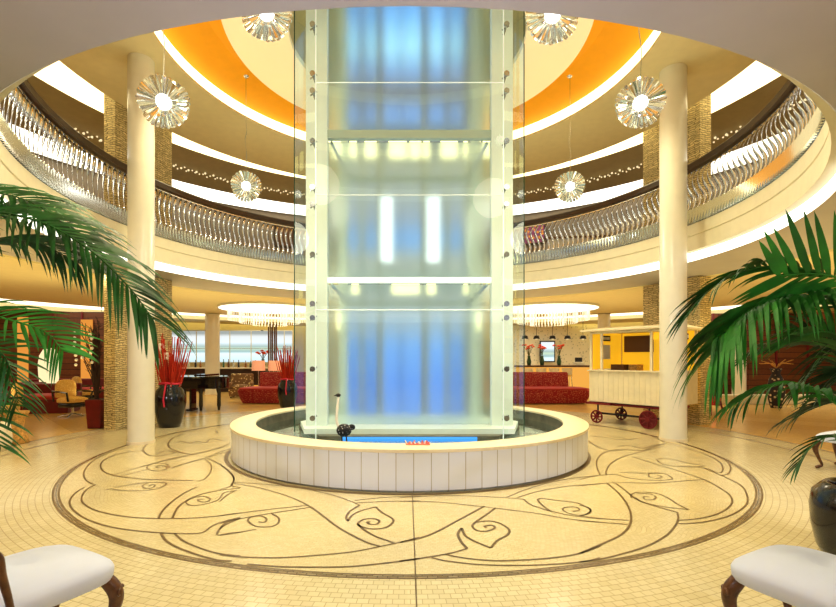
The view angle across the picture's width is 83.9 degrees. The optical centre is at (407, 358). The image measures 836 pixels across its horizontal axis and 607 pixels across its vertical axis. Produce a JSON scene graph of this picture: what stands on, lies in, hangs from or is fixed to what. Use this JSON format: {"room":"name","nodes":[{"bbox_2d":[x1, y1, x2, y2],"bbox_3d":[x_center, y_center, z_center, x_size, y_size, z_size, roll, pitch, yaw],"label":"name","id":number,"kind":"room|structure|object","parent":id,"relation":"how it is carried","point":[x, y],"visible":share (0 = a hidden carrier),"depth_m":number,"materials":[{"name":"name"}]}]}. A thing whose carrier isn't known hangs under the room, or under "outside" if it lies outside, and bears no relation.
{"room":"hotel lobby","nodes":[
{"label":"hotel lobby","id":0,"kind":"room"},
{"bbox_2d":[104,269,171,429],"bbox_3d":[-6.025,-0.185,10.480,0.304,3.370,1.538,0,0,17],"label":"stone pillar","id":1,"kind":"structure","parent":0,"point":[115,349],"depth_m":9.79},
{"bbox_2d":[104,94,171,239],"bbox_3d":[-6.025,-4.220,10.480,0.304,3.340,1.538,0,0,17],"label":"stone pillar","id":2,"kind":"structure","parent":0,"point":[115,114],"depth_m":9.89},
{"bbox_2d":[126,52,155,444],"bbox_3d":[-4.730,-1.900,8.260,0.450,6.800,0.450,0,0,0],"label":"round column","id":3,"kind":"structure","parent":0,"point":[140,132],"depth_m":8.09,"materials":[{"name":"paint"}]},
{"bbox_2d":[205,314,219,394],"bbox_3d":[-8.177,-0.180,19.500,0.604,3.360,0.604,0,0,0],"label":"round column","id":4,"kind":"structure","parent":0,"point":[212,321],"depth_m":19.25,"materials":[{"name":"paint"}]},
{"bbox_2d":[0,299,740,319],"bbox_3d":[0.000,-2.000,8.060,33.600,0.001,33.600,0,0,0],"label":"trim","id":5,"kind":"structure","parent":0,"point":[15,302],"depth_m":18.56,"materials":[{"name":"paint"}]},
{"bbox_2d":[32,152,767,265],"bbox_3d":[0.000,-4.230,8.060,24.000,3.380,24.000,0,0,0],"label":"wall","id":6,"kind":"structure","parent":0,"point":[298,218],"depth_m":17.72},
{"bbox_2d":[274,225,293,248],"bbox_3d":[-4.997,-4.948,18.882,0.800,0.900,0.060,0,0,-25],"label":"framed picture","id":7,"kind":"object","parent":6,"relation":"attached to","point":[279,228],"visible":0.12,"depth_m":18.84,"materials":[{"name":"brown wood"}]},
{"bbox_2d":[154,30,660,141],"bbox_3d":[0.000,-5.450,8.060,8.350,0.220,8.350,0,0,0],"label":"trim","id":8,"kind":"structure","parent":6,"relation":"attached to","point":[169,47],"depth_m":9.72,"materials":[{"name":"paint"}]},
{"bbox_2d":[0,62,835,284],"bbox_3d":[0.000,-2.290,8.060,11.240,0.500,11.240,0,0,0],"label":"balcony","id":9,"kind":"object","parent":6,"relation":"attached to","point":[816,167],"depth_m":8.32,"materials":[{"name":"paint"}]},
{"bbox_2d":[0,79,305,265],"bbox_3d":[-3.494,-3.120,9.472,3.522,1.140,10.255,0,0,22],"label":"gallery railing","id":10,"kind":"object","parent":9,"relation":"on","point":[30,103],"visible":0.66,"depth_m":8.26,"materials":[{"name":"silver metal"}]},
{"bbox_2d":[513,79,824,264],"bbox_3d":[3.494,-3.120,9.472,3.522,1.140,10.255,0,0,-22],"label":"gallery railing","id":11,"kind":"object","parent":9,"relation":"on","point":[799,141],"visible":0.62,"depth_m":8.25,"materials":[{"name":"silver metal"}]},
{"bbox_2d":[522,224,545,245],"bbox_3d":[5.127,-5.032,18.821,0.950,0.850,0.060,0,0,26],"label":"framed picture","id":12,"kind":"object","parent":6,"relation":"attached to","point":[544,225],"visible":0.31,"depth_m":18.79,"materials":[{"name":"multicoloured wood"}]},
{"bbox_2d":[9,123,795,215],"bbox_3d":[0.000,-5.900,8.060,23.800,0.001,23.800,0,0,0],"label":"trim","id":13,"kind":"structure","parent":0,"point":[213,195],"depth_m":16.52,"materials":[{"name":"paint"}]},
{"bbox_2d":[59,32,755,175],"bbox_3d":[0.000,-5.600,8.060,12.400,0.600,12.400,0,0,0],"label":"ceiling","id":14,"kind":"structure","parent":0,"point":[210,123],"depth_m":9.93,"materials":[{"name":"paint"}]},
{"bbox_2d":[1,75,813,204],"bbox_3d":[0.000,-5.900,8.060,21.200,0.001,21.200,0,0,0],"label":"ceiling","id":15,"kind":"structure","parent":0,"point":[77,114],"depth_m":13.78,"materials":[{"name":"paint"}]},
{"bbox_2d":[8,95,806,197],"bbox_3d":[0.004,-5.800,9.168,18.582,0.152,16.378,0,0,0],"label":"string lights","id":16,"kind":"object","parent":15,"relation":"hanging from","point":[83,133],"visible":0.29,"depth_m":14.36,"materials":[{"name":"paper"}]},
{"bbox_2d":[161,20,653,131],"bbox_3d":[0.000,-5.655,8.060,8.350,0.190,8.350,0,0,0],"label":"ceiling","id":17,"kind":"structure","parent":0,"point":[206,46],"depth_m":9.12,"materials":[{"name":"paint"}]},
{"bbox_2d":[135,30,190,128],"bbox_3d":[-3.017,-4.232,5.768,0.620,2.735,0.352,0,0,0],"label":"crystal pendant","id":18,"kind":"object","parent":17,"relation":"hanging from","point":[166,100],"visible":0.92,"depth_m":5.69,"materials":[{"name":"glass"}]},
{"bbox_2d":[230,74,261,201],"bbox_3d":[-3.272,-4.454,9.438,0.620,2.532,0.352,0,0,0],"label":"crystal pendant","id":19,"kind":"object","parent":17,"relation":"hanging from","point":[248,188],"visible":1,"depth_m":9.36,"materials":[{"name":"glass"}]},
{"bbox_2d":[554,75,585,202],"bbox_3d":[3.292,-4.449,9.438,0.620,2.542,0.352,0,0,0],"label":"crystal pendant","id":20,"kind":"object","parent":17,"relation":"hanging from","point":[567,189],"visible":1,"depth_m":9.36,"materials":[{"name":"glass"}]},
{"bbox_2d":[615,28,666,128],"bbox_3d":[3.006,-4.295,6.018,0.620,2.610,0.352,0,0,0],"label":"crystal pendant","id":21,"kind":"object","parent":17,"relation":"hanging from","point":[636,98],"visible":0.96,"depth_m":5.94,"materials":[{"name":"glass"}]},
{"bbox_2d":[221,11,593,109],"bbox_3d":[0.000,-5.500,8.060,6.100,0.200,6.100,0,0,0],"label":"ceiling","id":22,"kind":"structure","parent":0,"point":[272,63],"depth_m":8.45,"materials":[{"name":"paint"}]},
{"bbox_2d":[242,12,292,41],"bbox_3d":[-1.674,-4.596,5.518,0.620,1.608,0.352,0,0,0],"label":"crystal pendant","id":23,"kind":"object","parent":22,"relation":"hanging from","point":[266,27],"visible":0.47,"depth_m":5.53,"materials":[{"name":"glass"}]},
{"bbox_2d":[525,11,577,44],"bbox_3d":[1.658,-4.510,5.318,0.620,1.780,0.352,0,0,0],"label":"crystal pendant","id":24,"kind":"object","parent":22,"relation":"hanging from","point":[551,29],"visible":0.59,"depth_m":5.33,"materials":[{"name":"glass"}]},
{"bbox_2d":[172,322,642,371],"bbox_3d":[0.000,-0.250,25.940,24.626,3.500,4.240,0,0,0],"label":"wall","id":25,"kind":"structure","parent":0,"point":[300,331],"depth_m":26.07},
{"bbox_2d":[289,10,525,63],"bbox_3d":[0.000,-6.425,8.060,5.800,1.350,5.800,0,0,0],"label":"ceiling","id":26,"kind":"structure","parent":0,"point":[300,16],"depth_m":9.78,"materials":[{"name":"paint"}]},
{"bbox_2d":[34,61,780,178],"bbox_3d":[0.000,-5.900,8.060,15.900,0.001,15.900,0,0,0],"label":"ceiling light","id":27,"kind":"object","parent":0,"point":[57,75],"depth_m":10.35,"materials":[{"name":"white"}]},
{"bbox_2d":[52,424,762,578],"bbox_3d":[0.000,1.540,8.060,9.764,0.081,9.764,0,0,0],"label":"trim","id":28,"kind":"structure","parent":0,"point":[56,499],"depth_m":3.54,"materials":[{"name":"tile"}]},
{"bbox_2d":[224,449,590,494],"bbox_3d":[0.000,1.509,8.060,5.920,0.022,5.920,0,0,0],"label":"trim","id":29,"kind":"structure","parent":0,"point":[226,460],"depth_m":5.49,"materials":[{"name":"brown tile"}]},
{"bbox_2d":[68,424,748,606],"bbox_3d":[0.017,1.498,4.840,9.852,0.001,11.517,0,0,0],"label":"floor pattern","id":30,"kind":"structure","parent":0,"point":[230,472],"depth_m":4.41,"materials":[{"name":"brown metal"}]},
{"bbox_2d":[0,303,833,325],"bbox_3d":[0.000,-1.920,8.060,38.400,0.160,38.400,0,0,0],"label":"ceiling","id":31,"kind":"structure","parent":0,"point":[187,318],"depth_m":21.88,"materials":[{"name":"paint"}]},
{"bbox_2d":[0,413,833,461],"bbox_3d":[0.000,1.540,8.060,12.690,0.081,12.690,0,0,0],"label":"trim","id":32,"kind":"structure","parent":0,"point":[249,413],"depth_m":8.52,"materials":[{"name":"brown tile"}]},
{"bbox_2d":[0,392,835,606],"bbox_3d":[0.000,1.550,8.060,40.000,0.100,40.000,0,0,0],"label":"floor","id":33,"kind":"structure","parent":0,"point":[299,532],"depth_m":4.34,"materials":[{"name":"tile"}]},
{"bbox_2d":[0,421,12,450],"bbox_3d":[-6.758,1.270,7.600,0.480,0.460,0.480,0,0,0],"label":"wicker stool","id":34,"kind":"object","parent":33,"relation":"on","point":[6,431],"visible":0.47,"depth_m":7.57,"materials":[{"name":"wicker"}]},
{"bbox_2d":[1,383,24,410],"bbox_3d":[-8.714,1.019,10.009,0.691,0.958,0.622,0,0,34],"label":"swivel armchair","id":35,"kind":"object","parent":33,"relation":"on","point":[17,385],"visible":0.2,"depth_m":10.07,"materials":[{"name":"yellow leather"}]},
{"bbox_2d":[0,410,29,444],"bbox_3d":[-6.999,1.215,8.250,0.480,0.570,0.480,0,0,0],"label":"wicker stool","id":36,"kind":"object","parent":33,"relation":"on","point":[20,419],"visible":0.48,"depth_m":8.19,"materials":[{"name":"wicker"}]},
{"bbox_2d":[2,382,45,401],"bbox_3d":[-11.632,1.105,13.616,1.520,0.790,0.885,0,0,-20],"label":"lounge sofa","id":37,"kind":"object","parent":33,"relation":"on","point":[8,388],"visible":0.03,"depth_m":13.85,"materials":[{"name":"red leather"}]},
{"bbox_2d":[6,383,81,413],"bbox_3d":[-10.139,1.105,13.017,1.520,0.790,0.885,0,0,-14],"label":"lounge sofa","id":38,"kind":"object","parent":33,"relation":"on","point":[50,406],"visible":0.27,"depth_m":12.72,"materials":[{"name":"fabric"}]},
{"bbox_2d":[38,348,58,382],"bbox_3d":[-11.565,0.570,15.000,0.577,1.860,0.580,0,0,0],"label":"lamp","id":39,"kind":"object","parent":33,"relation":"on","point":[43,374],"visible":0.19,"depth_m":14.77,"materials":[{"name":"paper"}]},
{"bbox_2d":[0,545,123,606],"bbox_3d":[-1.872,0.911,2.226,0.664,1.189,0.724,0,0,27],"label":"upholstered bench","id":40,"kind":"object","parent":33,"relation":"on","point":[53,575],"visible":1,"depth_m":2.21,"materials":[{"name":"white fabric"}]},
{"bbox_2d":[29,378,103,397],"bbox_3d":[-11.690,1.105,16.217,3.220,0.790,0.885,0,0,-6],"label":"lounge sofa","id":41,"kind":"object","parent":33,"relation":"on","point":[85,381],"visible":0.02,"depth_m":16.52,"materials":[{"name":"fabric"}]},
{"bbox_2d":[51,379,92,417],"bbox_3d":[-8.656,1.019,12.004,0.622,0.958,0.691,0,0,21],"label":"swivel armchair","id":42,"kind":"object","parent":33,"relation":"on","point":[65,391],"visible":0.98,"depth_m":11.93,"materials":[{"name":"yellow leather"}]},
{"bbox_2d":[72,376,101,407],"bbox_3d":[-9.962,1.019,14.390,0.691,0.958,0.622,0,0,31],"label":"swivel armchair","id":43,"kind":"object","parent":33,"relation":"on","point":[76,379],"visible":0.23,"depth_m":14.16,"materials":[{"name":"yellow leather"}]},
{"bbox_2d":[85,398,103,428],"bbox_3d":[-6.718,1.187,10.100,0.358,0.626,0.358,0,0,0],"label":"planter","id":44,"kind":"object","parent":33,"relation":"on","point":[94,407],"visible":0.7,"depth_m":9.94,"materials":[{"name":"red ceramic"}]},
{"bbox_2d":[73,316,103,398],"bbox_3d":[-6.825,-0.007,10.002,0.595,1.777,0.476,0,0,14],"label":"branch arrangement","id":45,"kind":"object","parent":44,"relation":"on","point":[95,370],"visible":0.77,"depth_m":10.00,"materials":[{"name":"plant"}]},
{"bbox_2d":[0,183,196,463],"bbox_3d":[-2.805,-0.004,3.514,3.028,3.008,1.785,0,0,16],"label":"potted palm","id":46,"kind":"object","parent":33,"relation":"on","point":[54,222],"visible":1,"depth_m":2.94,"materials":[{"name":"green plant"}]},
{"bbox_2d":[155,384,185,427],"bbox_3d":[-5.235,1.036,10.250,0.639,0.927,0.639,0,0,0],"label":"jar","id":47,"kind":"object","parent":33,"relation":"on","point":[171,415],"visible":0.91,"depth_m":10.03,"materials":[{"name":"black ceramic"}]},
{"bbox_2d":[155,333,191,406],"bbox_3d":[-5.214,0.251,10.247,0.779,1.577,0.783,0,0,26],"label":"arrangement","id":48,"kind":"object","parent":47,"relation":"in","point":[170,373],"visible":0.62,"depth_m":10.11,"materials":[{"name":"plant"}]},
{"bbox_2d":[156,344,168,364],"bbox_3d":[-5.332,0.236,10.171,0.340,1.134,0.168,0,0,0],"label":"blossom spray","id":49,"kind":"object","parent":48,"relation":"attached to","point":[159,345],"visible":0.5,"depth_m":10.09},
{"bbox_2d":[182,367,204,391],"bbox_3d":[-10.010,0.950,21.500,1.757,1.100,0.750,0,0,0],"label":"countertop","id":50,"kind":"structure","parent":33,"relation":"on","point":[189,370],"depth_m":21.20,"materials":[{"name":"stone"}]},
{"bbox_2d":[182,367,204,368],"bbox_3d":[-10.010,0.430,21.500,1.757,0.060,0.750,0,0,0],"label":"countertop","id":51,"kind":"structure","parent":50,"relation":"on","point":[182,367],"depth_m":21.13,"materials":[{"name":"stone"}]},
{"bbox_2d":[179,373,228,411],"bbox_3d":[-6.140,0.973,13.651,1.985,1.055,1.584,0,0,0],"label":"grand piano","id":52,"kind":"object","parent":33,"relation":"on","point":[216,381],"visible":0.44,"depth_m":13.08,"materials":[{"name":"black paint"}]},
{"bbox_2d":[228,373,253,397],"bbox_3d":[-6.449,1.040,18.021,0.880,0.920,0.736,0,0,-11],"label":"patterned armchair","id":53,"kind":"object","parent":33,"relation":"on","point":[238,380],"visible":0.66,"depth_m":18.19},
{"bbox_2d":[220,367,267,391],"bbox_3d":[-7.545,0.950,21.200,2.371,1.100,0.750,0,0,0],"label":"countertop","id":54,"kind":"structure","parent":33,"relation":"on","point":[228,371],"depth_m":20.90,"materials":[{"name":"stone"}]},
{"bbox_2d":[220,367,267,368],"bbox_3d":[-7.545,0.430,21.200,2.371,0.060,0.750,0,0,0],"label":"countertop","id":55,"kind":"structure","parent":54,"relation":"on","point":[220,367],"depth_m":20.90,"materials":[{"name":"stone"}]},
{"bbox_2d":[255,350,269,364],"bbox_3d":[-6.517,-0.001,20.917,0.607,0.802,0.366,0,0,-32],"label":"flower arrangement","id":56,"kind":"object","parent":54,"relation":"on","point":[263,352],"visible":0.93,"depth_m":20.85,"materials":[{"name":"plant"}]},
{"bbox_2d":[252,361,264,385],"bbox_3d":[-5.928,0.790,18.500,0.520,1.420,0.520,0,0,0],"label":"shade lamp","id":57,"kind":"object","parent":33,"relation":"on","point":[258,366],"visible":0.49,"depth_m":18.30,"materials":[{"name":"fabric"}]},
{"bbox_2d":[238,372,305,402],"bbox_3d":[-4.225,0.975,15.905,3.000,1.010,1.110,0,0,0],"label":"sofa","id":58,"kind":"object","parent":33,"relation":"on","point":[266,392],"visible":0.57,"depth_m":15.42,"materials":[{"name":"fabric"}]},
{"bbox_2d":[268,324,276,371],"bbox_3d":[-5.661,0.025,19.500,0.500,2.950,0.250,0,0,0],"label":"cluster","id":59,"kind":"object","parent":33,"relation":"on","point":[271,328],"visible":0.38,"depth_m":19.48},
{"bbox_2d":[268,361,280,370],"bbox_3d":[-5.271,0.790,18.500,0.520,1.420,0.520,0,0,0],"label":"shade lamp","id":60,"kind":"object","parent":33,"relation":"on","point":[272,366],"visible":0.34,"depth_m":18.27,"materials":[{"name":"fabric"}]},
{"bbox_2d":[277,380,296,407],"bbox_3d":[-3.613,1.073,14.000,0.589,0.855,0.589,0,0,0],"label":"jar","id":61,"kind":"object","parent":33,"relation":"on","point":[285,401],"visible":0.77,"depth_m":13.78,"materials":[{"name":"black ceramic"}]},
{"bbox_2d":[273,345,299,394],"bbox_3d":[-3.626,0.337,13.979,0.734,1.475,0.788,0,0,-28],"label":"arrangement","id":62,"kind":"object","parent":61,"relation":"in","point":[287,372],"visible":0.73,"depth_m":13.89,"materials":[{"name":"plant"}]},
{"bbox_2d":[230,406,588,491],"bbox_3d":[0.030,1.252,8.060,5.810,0.497,5.810,0,0,0],"label":"fountain basin","id":63,"kind":"object","parent":33,"relation":"on","point":[552,444],"visible":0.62,"depth_m":5.45,"materials":[{"name":"stone"}]},
{"bbox_2d":[334,393,354,440],"bbox_3d":[-0.829,0.898,6.098,0.246,0.885,0.172,0,0,30],"label":"bird ornament","id":64,"kind":"object","parent":63,"relation":"on","point":[343,430],"visible":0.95,"depth_m":6.08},
{"bbox_2d":[294,6,524,442],"bbox_3d":[0.030,-2.730,7.958,3.954,8.140,2.337,0,0,0],"label":"shaft","id":65,"kind":"object","parent":63,"relation":"on","point":[409,210],"visible":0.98,"depth_m":7.55,"materials":[{"name":"glass"}]},
{"bbox_2d":[301,420,517,433],"bbox_3d":[0.030,1.110,8.020,3.720,0.080,1.880,0,0,0],"label":"shelf","id":66,"kind":"object","parent":65,"relation":"attached to","point":[330,427],"depth_m":7.22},
{"bbox_2d":[405,440,429,444],"bbox_3d":[0.117,0.981,5.420,0.301,0.061,0.070,0,0,0],"label":"ornament","id":67,"kind":"object","parent":63,"relation":"on","point":[425,442],"visible":0.98,"depth_m":5.41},
{"bbox_2d":[523,368,532,371],"bbox_3d":[5.338,0.961,20.589,0.460,1.081,0.438,0,0,0],"label":"bar stool","id":68,"kind":"object","parent":33,"relation":"on","point":[526,369],"visible":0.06,"depth_m":20.40,"materials":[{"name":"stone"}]},
{"bbox_2d":[536,368,545,371],"bbox_3d":[5.914,0.961,20.589,0.460,1.081,0.438,0,0,0],"label":"bar stool","id":69,"kind":"object","parent":33,"relation":"on","point":[537,369],"visible":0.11,"depth_m":20.40,"materials":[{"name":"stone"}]},
{"bbox_2d":[513,372,588,403],"bbox_3d":[4.433,0.975,15.805,3.400,1.010,1.110,0,0,0],"label":"sofa","id":70,"kind":"object","parent":33,"relation":"on","point":[540,387],"visible":0.69,"depth_m":15.32,"materials":[{"name":"fabric"}]},
{"bbox_2d":[549,368,558,371],"bbox_3d":[6.490,0.961,20.589,0.460,1.081,0.438,0,0,0],"label":"bar stool","id":71,"kind":"object","parent":33,"relation":"on","point":[550,369],"visible":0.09,"depth_m":20.41,"materials":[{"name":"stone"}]},
{"bbox_2d":[514,365,597,387],"bbox_3d":[7.120,0.910,21.980,3.974,1.180,0.850,0,0,0],"label":"bar counter","id":72,"kind":"object","parent":33,"relation":"on","point":[580,375],"depth_m":21.70,"materials":[{"name":"wood"}]},
{"bbox_2d":[522,344,534,364],"bbox_3d":[5.745,-0.186,22.063,0.601,1.013,0.426,0,0,0],"label":"flower arrangement","id":73,"kind":"object","parent":72,"relation":"on","point":[531,345],"visible":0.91,"depth_m":22.03,"materials":[{"name":"plant"}]},
{"bbox_2d":[538,344,546,364],"bbox_3d":[6.394,-0.183,22.110,0.406,1.006,0.457,0,0,45],"label":"flower arrangement","id":74,"kind":"object","parent":72,"relation":"on","point":[543,347],"visible":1,"depth_m":22.04,"materials":[{"name":"plant"}]},
{"bbox_2d":[514,365,589,366],"bbox_3d":[7.120,0.360,21.980,3.974,0.080,0.850,0,0,0],"label":"countertop","id":75,"kind":"structure","parent":72,"relation":"on","point":[514,365],"depth_m":21.57,"materials":[{"name":"wood"}]},
{"bbox_2d":[552,344,563,364],"bbox_3d":[7.145,-0.183,22.052,0.538,1.005,0.411,0,0,0],"label":"flower arrangement","id":76,"kind":"object","parent":72,"relation":"on","point":[554,345],"visible":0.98,"depth_m":22.05,"materials":[{"name":"plant"}]},
{"bbox_2d":[573,358,584,364],"bbox_3d":[8.114,0.135,22.000,0.420,0.370,0.350,0,0,0],"label":"cash register","id":77,"kind":"object","parent":72,"relation":"on","point":[578,361],"visible":0.8,"depth_m":22.01,"materials":[{"name":"plastic"}]},
{"bbox_2d":[562,368,572,385],"bbox_3d":[7.066,0.961,20.589,0.460,1.081,0.438,0,0,0],"label":"bar stool","id":78,"kind":"object","parent":33,"relation":"on","point":[568,370],"visible":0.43,"depth_m":20.42,"materials":[{"name":"wood"}]},
{"bbox_2d":[580,324,702,428],"bbox_3d":[5.380,0.370,10.673,1.680,2.260,2.080,0,0,-36],"label":"kiosk","id":79,"kind":"object","parent":33,"relation":"on","point":[631,353],"visible":0.82,"depth_m":10.65,"materials":[{"name":"white wood"}]},
{"bbox_2d":[603,345,609,358],"bbox_3d":[4.833,-0.160,11.321,0.340,0.340,0.020,0,0,-36],"label":"poster","id":80,"kind":"object","parent":79,"relation":"attached to","point":[606,348],"depth_m":11.31,"materials":[{"name":"beige paper"}]},
{"bbox_2d":[587,370,658,372],"bbox_3d":[4.854,0.275,10.290,0.140,0.030,1.860,0,0,-36],"label":"countertop","id":81,"kind":"structure","parent":79,"relation":"on","point":[587,370],"depth_m":10.25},
{"bbox_2d":[711,393,722,414],"bbox_3d":[8.122,1.126,12.649,0.740,0.753,0.633,0,0,-23],"label":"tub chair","id":82,"kind":"object","parent":33,"relation":"on","point":[720,402],"visible":0.06,"depth_m":12.47,"materials":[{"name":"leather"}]},
{"bbox_2d":[766,368,785,407],"bbox_3d":[11.253,0.900,14.200,0.480,1.200,0.480,0,0,0],"label":"patterned vase","id":83,"kind":"object","parent":33,"relation":"on","point":[775,376],"visible":0.85,"depth_m":14.08,"materials":[{"name":"ceramic"}]},
{"bbox_2d":[759,359,791,367],"bbox_3d":[11.237,0.156,14.199,0.807,0.300,0.840,0,0,0],"label":"twigs","id":84,"kind":"object","parent":83,"relation":"on","point":[772,363],"visible":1,"depth_m":14.16,"materials":[{"name":"plant"}]},
{"bbox_2d":[722,394,833,403],"bbox_3d":[13.083,1.350,15.500,5.600,0.300,0.500,0,0,0],"label":"stone ledge","id":85,"kind":"object","parent":33,"relation":"on","point":[730,396],"visible":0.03,"depth_m":15.25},
{"bbox_2d":[721,545,835,606],"bbox_3d":[2.019,0.911,2.223,0.664,1.189,0.724,0,0,-27],"label":"upholstered bench","id":86,"kind":"object","parent":33,"relation":"on","point":[797,576],"visible":1,"depth_m":2.23,"materials":[{"name":"white fabric"}]},
{"bbox_2d":[808,477,835,554],"bbox_3d":[3.362,1.212,3.380,0.680,0.575,0.680,0,0,0],"label":"vase","id":87,"kind":"object","parent":33,"relation":"on","point":[822,497],"visible":0.98,"depth_m":3.40,"materials":[{"name":"ceramic"}]},
{"bbox_2d":[665,209,835,483],"bbox_3d":[2.940,0.036,3.360,2.704,1.928,1.323,0,0,-41],"label":"potted palm","id":88,"kind":"object","parent":87,"relation":"in","point":[719,340],"visible":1,"depth_m":2.95,"materials":[{"name":"plant"}]},
{"bbox_2d":[812,431,835,467],"bbox_3d":[5.963,0.911,6.212,0.664,1.189,0.724,0,0,-25],"label":"carved armchair","id":89,"kind":"object","parent":33,"relation":"on","point":[815,447],"visible":0.67,"depth_m":6.35,"materials":[{"name":"white fabric"}]},
{"bbox_2d":[0,0,835,317],"bbox_3d":[0.000,-1.940,8.060,28.600,0.120,28.600,0,0,0],"label":"ceiling","id":90,"kind":"structure","parent":0,"point":[795,38],"depth_m":2.76,"materials":[{"name":"paint"}]},
{"bbox_2d":[217,301,305,326],"bbox_3d":[-5.027,-1.536,17.000,3.589,0.677,3.589,0,0,-22],"label":"crystal chandelier","id":91,"kind":"object","parent":90,"relation":"hanging from","point":[252,307],"visible":0.89,"depth_m":16.40,"materials":[{"name":"white glass"}]},
{"bbox_2d":[549,321,555,339],"bbox_3d":[6.237,-1.345,20.000,0.280,1.071,0.280,0,0,0],"label":"light","id":92,"kind":"object","parent":90,"relation":"hanging from","point":[552,337],"visible":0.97,"depth_m":19.96,"materials":[{"name":"metal"}]},
{"bbox_2d":[513,301,599,326],"bbox_3d":[5.100,-1.536,17.000,3.589,0.677,3.589,0,0,5],"label":"crystal chandelier","id":93,"kind":"object","parent":90,"relation":"hanging from","point":[550,307],"visible":0.9,"depth_m":16.25,"materials":[{"name":"white glass"}]},
{"bbox_2d":[564,315,570,339],"bbox_3d":[6.882,-1.345,20.000,0.280,1.071,0.280,0,0,0],"label":"light","id":94,"kind":"object","parent":90,"relation":"hanging from","point":[567,337],"visible":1,"depth_m":19.99,"materials":[{"name":"metal"}]},
{"bbox_2d":[0,174,835,290],"bbox_3d":[0.000,-1.960,9.210,11.159,0.160,8.860,0,0,0],"label":"trim","id":95,"kind":"structure","parent":0,"point":[829,188],"depth_m":9.96,"materials":[{"name":"paint"}]},
{"bbox_2d":[0,14,835,111],"bbox_3d":[0.000,-1.960,3.636,9.029,0.160,2.312,0,0,0],"label":"trim","id":96,"kind":"structure","parent":0,"point":[257,14],"depth_m":3.26,"materials":[{"name":"paint"}]},
{"bbox_2d":[11,410,833,452],"bbox_3d":[0.000,1.540,8.060,13.700,0.081,13.700,0,0,0],"label":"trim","id":97,"kind":"structure","parent":0,"point":[260,410],"depth_m":9.31,"materials":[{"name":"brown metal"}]},
{"bbox_2d":[540,341,554,361],"bbox_3d":[7.497,-0.380,24.915,0.816,1.137,0.090,0,0,0],"label":"display","id":98,"kind":"object","parent":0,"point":[548,355],"visible":0.93,"depth_m":24.87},
{"bbox_2d":[513,325,597,371],"bbox_3d":[9.688,-0.150,25.300,8.635,3.300,0.200,0,0,0],"label":"wall","id":99,"kind":"structure","parent":0,"point":[575,347],"depth_m":25.20,"materials":[{"name":"tile"}]},
{"bbox_2d":[598,314,609,369],"bbox_3d":[8.240,-0.180,19.500,0.524,3.360,0.524,0,0,0],"label":"round column","id":100,"kind":"structure","parent":0,"point":[603,319],"depth_m":19.28,"materials":[{"name":"paint"}]},
{"bbox_2d":[659,63,687,441],"bbox_3d":[4.890,-1.900,8.560,0.474,6.800,0.474,0,0,0],"label":"round column","id":101,"kind":"structure","parent":0,"point":[673,116],"depth_m":8.38,"materials":[{"name":"paint"}]},
{"bbox_2d":[643,94,710,239],"bbox_3d":[6.146,-4.220,10.690,0.310,3.340,1.568,0,0,-17],"label":"stone pillar","id":102,"kind":"structure","parent":0,"point":[698,114],"depth_m":10.09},
{"bbox_2d":[643,276,710,424],"bbox_3d":[6.507,-0.185,11.318,0.328,3.370,1.660,0,0,-17],"label":"stone pillar","id":103,"kind":"structure","parent":0,"point":[696,414],"depth_m":10.56,"materials":[{"name":"stone"}]},
{"bbox_2d":[732,323,746,393],"bbox_3d":[12.832,-0.180,18.000,0.494,3.360,0.494,0,0,0],"label":"round column","id":104,"kind":"structure","parent":0,"point":[744,373],"depth_m":17.82,"materials":[{"name":"paint"}]},
{"label":"floor","id":105,"kind":"structure","parent":0,"visible":0},
{"bbox_2d":[172,222,194,246],"bbox_3d":[-7.812,-3.540,15.688,1.100,2.000,0.525,0,0,-17],"label":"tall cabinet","id":106,"kind":"object","parent":105,"relation":"on","point":[173,223],"visible":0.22,"depth_m":15.53,"materials":[{"name":"wood"}]},
{"bbox_2d":[545,235,609,260],"bbox_3d":[5.905,-3.370,16.200,2.100,1.660,0.600,0,0,9],"label":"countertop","id":107,"kind":"structure","parent":105,"relation":"on","point":[590,236],"depth_m":15.99,"materials":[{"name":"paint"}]},
{"bbox_3d":[-9.998,-0.250,5.940,19.995,3.500,35.760,0,0,0],"label":"wall","id":108,"kind":"structure","parent":0,"visible":0},
{"bbox_2d":[0,312,103,381],"bbox_3d":[-14.768,-0.150,17.965,6.718,3.300,0.190,0,0,0],"label":"wall screen","id":109,"kind":"object","parent":108,"relation":"attached to","point":[68,370],"visible":0.17,"depth_m":17.94,"materials":[{"name":"brown wood"}]},
{"bbox_2d":[172,330,204,362],"bbox_3d":[-10.927,-0.604,23.212,1.746,1.647,0.135,0,0,0],"label":"window","id":110,"kind":"structure","parent":108,"relation":"in","point":[197,337],"depth_m":23.18,"materials":[{"name":"glass"}]},
{"bbox_2d":[220,330,261,362],"bbox_3d":[-8.320,-0.604,23.212,2.220,1.647,0.135,0,0,0],"label":"window","id":111,"kind":"structure","parent":108,"relation":"in","point":[241,345],"depth_m":23.18,"materials":[{"name":"glass"}]},
{"bbox_2d":[220,348,261,348],"bbox_3d":[-8.320,-0.504,23.170,2.120,0.020,0.050,0,0,0],"label":"shelf","id":112,"kind":"object","parent":111,"relation":"attached to","point":[220,348],"depth_m":23.15,"materials":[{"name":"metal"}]},
{"bbox_2d":[262,330,292,362],"bbox_3d":[-6.511,-0.604,23.212,1.597,1.647,0.135,0,0,0],"label":"window","id":113,"kind":"structure","parent":108,"relation":"in","point":[284,337],"depth_m":23.18,"materials":[{"name":"glass"}]},
{"bbox_3d":[9.998,-0.250,5.940,19.995,3.500,35.760,0,0,0],"label":"wall","id":114,"kind":"structure","parent":0,"visible":0},
{"bbox_2d":[711,313,834,393],"bbox_3d":[15.940,-0.150,18.578,7.580,3.300,0.165,0,0,0],"label":"wall screen","id":115,"kind":"object","parent":114,"relation":"attached to","point":[761,377],"visible":0.25,"depth_m":18.54,"materials":[{"name":"brown wood"}]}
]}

